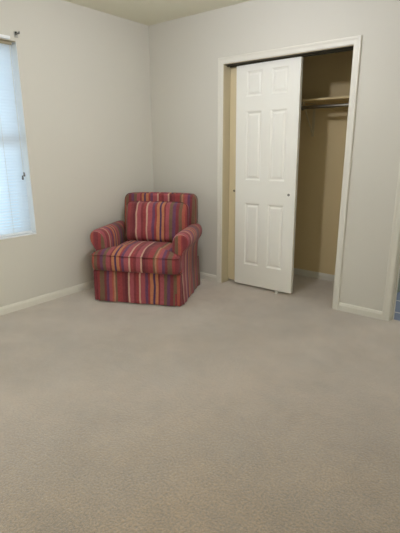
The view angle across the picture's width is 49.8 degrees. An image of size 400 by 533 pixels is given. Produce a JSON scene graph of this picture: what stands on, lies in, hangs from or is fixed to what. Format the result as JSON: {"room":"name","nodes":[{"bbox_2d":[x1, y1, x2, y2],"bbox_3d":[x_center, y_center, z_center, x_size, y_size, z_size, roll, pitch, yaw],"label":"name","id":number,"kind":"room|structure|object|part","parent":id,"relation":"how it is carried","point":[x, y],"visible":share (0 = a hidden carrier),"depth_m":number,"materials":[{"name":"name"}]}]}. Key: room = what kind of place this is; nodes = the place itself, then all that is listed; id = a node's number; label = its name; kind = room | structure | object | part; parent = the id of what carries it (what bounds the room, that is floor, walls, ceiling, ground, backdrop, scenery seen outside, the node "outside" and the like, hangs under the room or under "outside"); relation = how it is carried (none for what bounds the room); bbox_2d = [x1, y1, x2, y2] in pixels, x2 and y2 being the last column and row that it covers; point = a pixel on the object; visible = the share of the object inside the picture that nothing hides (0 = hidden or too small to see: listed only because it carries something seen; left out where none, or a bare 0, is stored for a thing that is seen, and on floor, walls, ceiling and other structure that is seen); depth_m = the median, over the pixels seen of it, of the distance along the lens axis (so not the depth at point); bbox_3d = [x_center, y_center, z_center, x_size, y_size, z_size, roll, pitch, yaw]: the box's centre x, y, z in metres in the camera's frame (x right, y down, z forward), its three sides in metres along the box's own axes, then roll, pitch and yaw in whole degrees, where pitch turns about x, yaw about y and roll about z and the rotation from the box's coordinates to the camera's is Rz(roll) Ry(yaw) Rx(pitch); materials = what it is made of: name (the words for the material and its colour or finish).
{"room":"bedroom","nodes":[
{"label":"bedroom","id":0,"kind":"room"},
{"bbox_2d":[0,0,153,306],"bbox_3d":[-1.960,-0.725,2.940,0.150,2.485,4.720,12,19,37],"label":"wall","id":1,"kind":"structure","parent":0,"point":[84,72],"depth_m":3.81,"materials":[{"name":"paint"}]},
{"bbox_2d":[4,160,26,234],"bbox_3d":[-1.782,-0.924,3.216,0.060,1.489,0.900,12,19,37],"label":"window","id":2,"kind":"structure","parent":1,"relation":"in","point":[20,160],"depth_m":3.64,"materials":[{"name":"white plastic"}]},
{"bbox_2d":[0,34,31,236],"bbox_3d":[-1.698,-0.921,3.131,0.074,1.499,0.876,12,19,37],"label":"window blind","id":3,"kind":"object","parent":1,"relation":"attached to","point":[11,152],"visible":1,"depth_m":3.43,"materials":[{"name":"beige plastic"}]},
{"bbox_3d":[-1.711,-1.613,2.966,0.028,0.025,0.852,12,19,37],"label":"head rail","id":4,"kind":"part","parent":3,"relation":"part of","materials":[{"name":"beige plastic"}]},
{"bbox_3d":[-1.542,-0.961,3.360,0.027,1.427,0.002,12,19,37],"label":"ladder cord","id":5,"kind":"part","parent":3,"relation":"part of","materials":[{"name":"white fabric"}]},
{"bbox_3d":[-1.705,-0.211,3.350,0.026,0.013,0.852,12,19,37],"label":"rail","id":6,"kind":"part","parent":3,"relation":"part of","materials":[{"name":"white plastic"}]},
{"bbox_3d":[-1.441,-1.205,3.390,0.002,0.973,0.010,4,16,15],"label":"pull cord","id":7,"kind":"part","parent":3,"relation":"part of","materials":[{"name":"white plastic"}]},
{"bbox_2d":[14,31,19,37],"bbox_3d":[-1.375,-1.755,3.249,0.056,0.044,0.028,12,19,37],"label":"curtain bracket","id":8,"kind":"object","parent":1,"relation":"attached to","point":[15,32],"visible":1,"depth_m":3.26,"materials":[{"name":"metal"}]},
{"bbox_2d":[0,232,36,239],"bbox_3d":[-1.705,-0.195,3.354,0.091,0.010,0.898,12,19,37],"label":"trim","id":9,"kind":"structure","parent":1,"relation":"attached to","point":[30,233],"depth_m":3.56,"materials":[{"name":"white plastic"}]},
{"bbox_2d":[11,42,35,232],"bbox_3d":[-1.736,-0.919,3.179,0.149,1.479,0.899,12,19,37],"label":"trim","id":10,"kind":"structure","parent":1,"relation":"attached to","point":[13,46],"depth_m":3.48,"materials":[{"name":"white plastic"}]},
{"bbox_2d":[0,280,93,315],"bbox_3d":[-1.929,0.466,3.165,0.013,0.068,4.600,12,19,37],"label":"baseboard","id":11,"kind":"structure","parent":1,"relation":"attached to","point":[37,300],"depth_m":3.82,"materials":[{"name":"paint"}]},
{"bbox_2d":[64,0,250,25],"bbox_3d":[0.654,-1.746,1.739,5.350,0.100,6.800,12,19,37],"label":"ceiling","id":12,"kind":"structure","parent":0,"point":[146,12],"depth_m":3.71,"materials":[{"name":"paint"}]},
{"bbox_2d":[0,274,399,532],"bbox_3d":[0.632,0.757,2.385,5.350,0.100,6.700,12,19,37],"label":"floor","id":13,"kind":"structure","parent":0,"point":[236,407],"depth_m":2.20,"materials":[{"name":"carpet"}]},
{"bbox_2d":[90,192,201,305],"bbox_3d":[-0.475,-0.196,3.967,0.911,0.912,0.768,3,16,13],"label":"armchair","id":14,"kind":"object","parent":13,"relation":"on","point":[150,257],"visible":1,"depth_m":3.78,"materials":[{"name":"fabric"}]},
{"bbox_3d":[-0.839,-0.185,4.075,0.161,0.435,0.593,3,16,13],"label":"arm","id":15,"kind":"part","parent":14,"relation":"part of","materials":[{"name":"fabric"}]},
{"bbox_2d":[92,240,181,274],"bbox_3d":[-0.500,-0.108,3.877,0.800,0.206,0.544,3,16,13],"label":"seat cushion","id":16,"kind":"object","parent":14,"relation":"on","point":[129,257],"depth_m":3.67,"materials":[{"name":"fabric"}]},
{"bbox_2d":[126,202,188,241],"bbox_3d":[-0.399,-0.414,4.028,0.604,0.385,0.244,3,16,13],"label":"cushion","id":17,"kind":"object","parent":14,"relation":"on","point":[145,221],"depth_m":3.93,"materials":[{"name":"fabric"}]},
{"bbox_3d":[-0.377,-0.381,4.189,0.719,0.670,0.216,3,16,13],"label":"backrest","id":18,"kind":"part","parent":14,"relation":"part of","materials":[{"name":"fabric"}]},
{"bbox_3d":[-0.103,-0.142,3.909,0.161,0.435,0.593,3,16,13],"label":"arm","id":19,"kind":"part","parent":14,"relation":"part of","materials":[{"name":"fabric"}]},
{"bbox_2d":[149,0,399,310],"bbox_3d":[1.097,-0.869,3.421,4.000,2.485,0.120,12,19,37],"label":"wall","id":20,"kind":"structure","parent":0,"point":[185,52],"depth_m":3.47,"materials":[{"name":"paint"}]},
{"bbox_2d":[200,272,216,281],"bbox_3d":[-0.160,0.058,4.632,0.850,0.068,0.013,12,19,37],"label":"baseboard","id":21,"kind":"structure","parent":20,"relation":"attached to","point":[205,276],"depth_m":4.43,"materials":[{"name":"paint"}]},
{"bbox_2d":[228,67,236,279],"bbox_3d":[0.535,-0.792,3.986,0.620,1.990,0.037,12,19,37],"label":"door","id":22,"kind":"structure","parent":20,"relation":"in","point":[232,164],"depth_m":4.13,"materials":[{"name":"paint"}]},
{"bbox_2d":[235,56,302,293],"bbox_3d":[0.588,-0.764,3.889,0.620,1.992,0.037,11,19,37],"label":"door","id":23,"kind":"structure","parent":20,"relation":"in","point":[268,94],"depth_m":3.84,"materials":[{"name":"paint"}]},
{"bbox_2d":[216,35,361,309],"bbox_3d":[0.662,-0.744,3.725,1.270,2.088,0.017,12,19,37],"label":"trim","id":24,"kind":"structure","parent":20,"relation":"attached to","point":[356,41],"depth_m":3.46,"materials":[{"name":"paint"}]},
{"bbox_2d":[226,46,353,67],"bbox_3d":[0.702,-1.704,3.519,1.154,0.012,0.114,12,19,37],"label":"door track","id":25,"kind":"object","parent":20,"relation":"attached to","point":[348,48],"depth_m":3.44,"materials":[{"name":"metal"}]},
{"bbox_2d":[338,302,381,319],"bbox_3d":[1.300,0.361,3.505,0.353,0.068,0.013,12,19,37],"label":"baseboard","id":26,"kind":"structure","parent":20,"relation":"attached to","point":[349,308],"depth_m":3.50,"materials":[{"name":"paint"}]},
{"bbox_2d":[381,163,399,321],"bbox_3d":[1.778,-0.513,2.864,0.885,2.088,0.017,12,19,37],"label":"trim","id":27,"kind":"structure","parent":20,"relation":"attached to","point":[395,232],"depth_m":3.25,"materials":[{"name":"paint"}]},
{"bbox_2d":[391,252,399,319],"bbox_3d":[1.826,-0.501,2.929,0.769,2.030,0.035,12,19,37],"label":"trim","id":28,"kind":"structure","parent":20,"relation":"attached to","point":[398,269],"depth_m":3.35,"materials":[{"name":"paint"}]},
{"bbox_2d":[232,50,352,274],"bbox_3d":[0.970,-1.038,4.041,1.600,2.485,0.725,12,19,37],"label":"wall","id":29,"kind":"structure","parent":0,"point":[321,155],"depth_m":4.23,"materials":[{"name":"paint"}]},
{"bbox_2d":[302,102,315,136],"bbox_3d":[1.012,-1.382,4.053,0.024,0.298,0.272,12,19,37],"label":"shelf bracket","id":30,"kind":"object","parent":29,"relation":"attached to","point":[313,119],"visible":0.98,"depth_m":4.14,"materials":[{"name":"paint"}]},
{"bbox_3d":[1.096,-1.410,4.154,0.024,0.298,0.004,12,19,37],"label":"wall plate","id":31,"kind":"part","parent":30,"relation":"part of","materials":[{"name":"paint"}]},
{"bbox_2d":[301,103,348,109],"bbox_3d":[0.967,-1.450,3.926,1.388,0.031,0.031,12,19,37],"label":"closet rod","id":32,"kind":"object","parent":30,"relation":"attached to","point":[339,104],"visible":0.32,"depth_m":3.80,"materials":[{"name":"metal"}]},
{"bbox_2d":[293,268,334,281],"bbox_3d":[1.135,0.074,4.553,1.400,0.068,0.013,12,19,37],"label":"baseboard","id":33,"kind":"structure","parent":29,"relation":"attached to","point":[323,276],"depth_m":4.50,"materials":[{"name":"paint"}]},
{"bbox_2d":[301,96,348,111],"bbox_3d":[1.038,-1.502,4.004,1.396,0.080,0.299,12,19,37],"label":"closet shelf","id":34,"kind":"object","parent":29,"relation":"attached to","point":[339,99],"visible":0.11,"depth_m":3.92,"materials":[{"name":"paint"}]},
{"bbox_2d":[397,274,399,292],"bbox_3d":[2.651,-0.901,3.519,1.700,2.485,1.980,12,19,37],"label":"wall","id":35,"kind":"structure","parent":0,"point":[398,290],"depth_m":4.03,"materials":[{"name":"grey paint"}]}
]}

